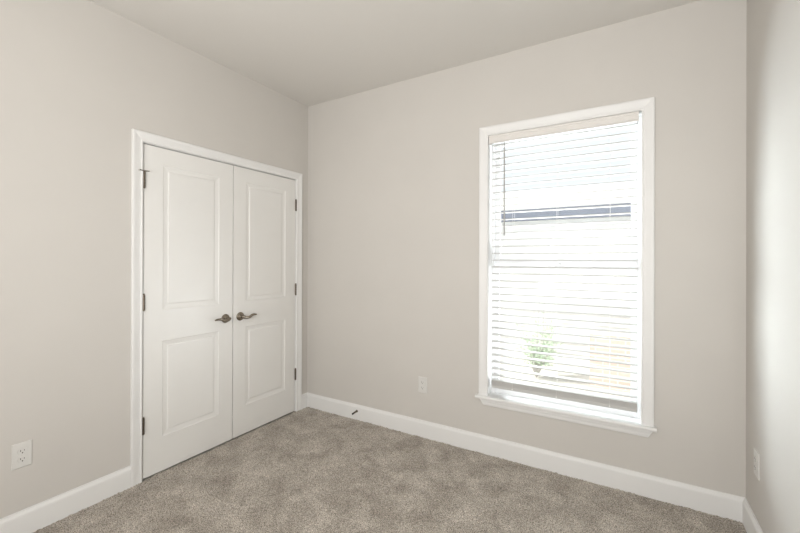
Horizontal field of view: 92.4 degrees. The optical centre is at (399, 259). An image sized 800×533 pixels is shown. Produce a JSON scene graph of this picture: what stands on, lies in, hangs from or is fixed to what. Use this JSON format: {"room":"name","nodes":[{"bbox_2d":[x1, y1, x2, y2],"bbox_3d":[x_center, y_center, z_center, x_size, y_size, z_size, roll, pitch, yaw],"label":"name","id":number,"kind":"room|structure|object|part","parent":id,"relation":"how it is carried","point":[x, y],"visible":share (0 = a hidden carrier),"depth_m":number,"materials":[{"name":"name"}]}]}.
{"room":"empty bedroom","nodes":[
{"label":"empty bedroom","id":0,"kind":"room"},
{"bbox_2d":[0,0,307,518],"bbox_3d":[-1.770,-0.035,2.049,0.120,2.732,3.450,0,0,31],"label":"wall","id":1,"kind":"structure","parent":0,"point":[76,76],"depth_m":2.04,"materials":[{"name":"beige paint"}]},
{"bbox_2d":[11,439,31,470],"bbox_3d":[-1.817,0.940,1.846,0.008,0.120,0.073,0,0,31],"label":"electrical outlet","id":2,"kind":"object","parent":1,"relation":"attached to","point":[21,453],"visible":1,"depth_m":1.84,"materials":[{"name":"white plastic"}]},
{"bbox_2d":[17,456,26,462],"bbox_3d":[-1.814,0.960,1.845,0.002,0.027,0.034,0,0,31],"label":"receptacle","id":3,"kind":"object","parent":2,"relation":"attached to","point":[20,459],"depth_m":1.84,"materials":[{"name":"white plastic"}]},
{"bbox_2d":[17,447,26,454],"bbox_3d":[-1.814,0.921,1.845,0.002,0.027,0.034,0,0,31],"label":"receptacle","id":4,"kind":"object","parent":2,"relation":"attached to","point":[20,450],"depth_m":1.84,"materials":[{"name":"white plastic"}]},
{"bbox_2d":[0,393,306,532],"bbox_3d":[-1.715,1.269,2.012,0.016,0.125,3.450,0,0,31],"label":"baseboard","id":5,"kind":"structure","parent":1,"relation":"attached to","point":[40,515],"depth_m":1.99,"materials":[{"name":"white paint"}]},
{"bbox_2d":[138,144,232,478],"bbox_3d":[-1.394,0.314,2.552,0.094,2.023,0.654,0,0,31],"label":"door","id":6,"kind":"structure","parent":1,"relation":"in","point":[188,199],"depth_m":2.54,"materials":[{"name":"white paint"}]},
{"bbox_3d":[-1.251,0.430,2.721,0.021,0.036,0.130,0,0,25],"label":"lever","id":7,"kind":"part","parent":6,"relation":"part of","materials":[{"name":"brown metal"}]},
{"bbox_3d":[-1.254,0.428,2.779,0.036,0.065,0.065,0,0,31],"label":"handle","id":8,"kind":"part","parent":6,"relation":"part of","materials":[{"name":"brown metal"}]},
{"bbox_2d":[130,128,301,486],"bbox_3d":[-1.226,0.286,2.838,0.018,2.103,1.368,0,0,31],"label":"trim","id":9,"kind":"structure","parent":1,"relation":"attached to","point":[138,137],"depth_m":2.29,"materials":[{"name":"white paint"}]},
{"bbox_2d":[232,166,296,437],"bbox_3d":[-1.067,0.316,3.107,0.094,2.023,0.623,0,0,31],"label":"door","id":10,"kind":"structure","parent":1,"relation":"in","point":[264,204],"depth_m":3.08,"materials":[{"name":"white paint"}]},
{"bbox_3d":[-1.191,0.429,2.886,0.036,0.065,0.065,0,0,31],"label":"handle","id":11,"kind":"part","parent":10,"relation":"part of","materials":[{"name":"brown metal"}]},
{"bbox_3d":[-1.139,0.431,2.912,0.021,0.036,0.130,0,0,36],"label":"lever","id":12,"kind":"part","parent":10,"relation":"part of","materials":[{"name":"brown metal"}]},
{"bbox_2d":[33,407,746,532],"bbox_3d":[-0.411,1.410,1.254,3.314,0.167,3.710,0,0,31],"label":"floor","id":13,"kind":"structure","parent":0,"point":[306,470],"depth_m":2.17,"materials":[{"name":"beige carpet"}]},
{"bbox_2d":[89,0,699,105],"bbox_3d":[-0.402,-1.459,1.259,3.314,0.120,3.710,0,0,31],"label":"ceiling","id":14,"kind":"structure","parent":0,"point":[309,52],"depth_m":2.34,"materials":[{"name":"white paint"}]},
{"bbox_2d":[307,0,746,497],"bbox_3d":[0.500,-0.028,2.795,3.314,2.732,0.140,0,0,31],"label":"wall","id":15,"kind":"structure","parent":0,"point":[393,169],"depth_m":2.51,"materials":[{"name":"beige paint"}]},
{"bbox_2d":[418,376,426,393],"bbox_3d":[0.171,0.949,2.899,0.073,0.120,0.008,0,0,31],"label":"electrical outlet","id":16,"kind":"object","parent":15,"relation":"attached to","point":[422,381],"visible":1,"depth_m":2.90,"materials":[{"name":"white plastic"}]},
{"bbox_2d":[307,392,744,522],"bbox_3d":[0.456,1.277,2.725,3.034,0.125,0.016,0,0,31],"label":"baseboard","id":17,"kind":"structure","parent":15,"relation":"attached to","point":[709,501],"depth_m":2.41,"materials":[{"name":"white paint"}]},
{"bbox_2d":[475,97,656,437],"bbox_3d":[1.017,0.047,2.466,1.047,1.922,0.180,0,0,31],"label":"window","id":18,"kind":"structure","parent":15,"relation":"in","point":[641,423],"depth_m":2.35,"materials":[{"name":"white paint"}]},
{"bbox_2d":[489,111,638,412],"bbox_3d":[1.000,0.016,2.440,0.876,1.732,0.080,0,0,31],"label":"window blind","id":19,"kind":"object","parent":18,"relation":"attached to","point":[632,117],"visible":1,"depth_m":2.41,"materials":[{"name":"white plastic"}]},
{"bbox_3d":[0.766,0.032,2.590,0.008,1.685,0.058,0,0,31],"label":"ladder cord","id":20,"kind":"part","parent":19,"relation":"part of","materials":[{"name":"white fabric"}]},
{"bbox_3d":[1.003,0.032,2.450,0.008,1.685,0.058,0,0,31],"label":"ladder cord","id":21,"kind":"part","parent":19,"relation":"part of","materials":[{"name":"white fabric"}]},
{"bbox_3d":[1.010,0.871,2.446,0.853,0.022,0.050,0,0,31],"label":"rail","id":22,"kind":"part","parent":19,"relation":"part of","materials":[{"name":"white plastic"}]},
{"bbox_3d":[1.258,0.033,2.300,0.008,1.685,0.058,0,0,31],"label":"ladder cord","id":23,"kind":"part","parent":19,"relation":"part of","materials":[{"name":"white fabric"}]},
{"bbox_3d":[1.043,0.491,2.506,0.863,0.902,0.022,0,0,31],"label":"sash","id":24,"kind":"part","parent":18,"relation":"part of","materials":[{"name":"white plastic"}]},
{"bbox_3d":[1.059,-0.397,2.529,0.863,0.874,0.022,0,0,31],"label":"sash","id":25,"kind":"part","parent":18,"relation":"part of","materials":[{"name":"white plastic"}]},
{"bbox_2d":[746,0,799,532],"bbox_3d":[0.956,-0.030,0.442,0.140,2.732,3.450,0,0,31],"label":"wall","id":26,"kind":"structure","parent":0,"point":[773,26],"depth_m":1.60,"materials":[{"name":"beige paint"}]},
{"bbox_2d":[742,498,762,532],"bbox_3d":[0.885,1.275,0.480,0.016,0.125,3.450,0,0,31],"label":"baseboard","id":27,"kind":"structure","parent":26,"relation":"attached to","point":[751,525],"depth_m":1.86,"materials":[{"name":"white paint"}]},
{"bbox_2d":[754,448,759,480],"bbox_3d":[1.663,0.954,1.792,0.008,0.120,0.073,0,0,31],"label":"electrical outlet","id":28,"kind":"object","parent":26,"relation":"attached to","point":[756,454],"visible":1,"depth_m":1.78,"materials":[{"name":"white plastic"}]},
{"label":"outside","id":29,"kind":"structure","parent":0,"visible":0},
{"bbox_2d":[500,356,630,399],"bbox_3d":[8.956,2.068,15.216,23.000,0.130,29.860,0,0,31],"label":"ground","id":30,"kind":"structure","parent":29,"point":[507,359],"depth_m":6.51,"materials":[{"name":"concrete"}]},
{"bbox_2d":[516,297,564,377],"bbox_3d":[2.363,1.297,6.428,0.760,1.355,0.918,0,0,31],"label":"shrub","id":31,"kind":"object","parent":30,"relation":"on","point":[532,348],"visible":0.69,"depth_m":6.34,"materials":[{"name":"green plant"}]},
{"bbox_2d":[500,183,630,364],"bbox_3d":[4.201,0.069,9.110,15.600,3.820,4.420,0,0,31],"label":"house","id":32,"kind":"structure","parent":30,"relation":"on","point":[621,217],"depth_m":7.34,"materials":[{"name":"beige"}]},
{"bbox_2d":[590,331,630,392],"bbox_3d":[4.116,1.563,5.406,2.580,0.820,0.220,0,0,31],"label":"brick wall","id":33,"kind":"structure","parent":30,"relation":"on","point":[592,333],"depth_m":5.82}
]}

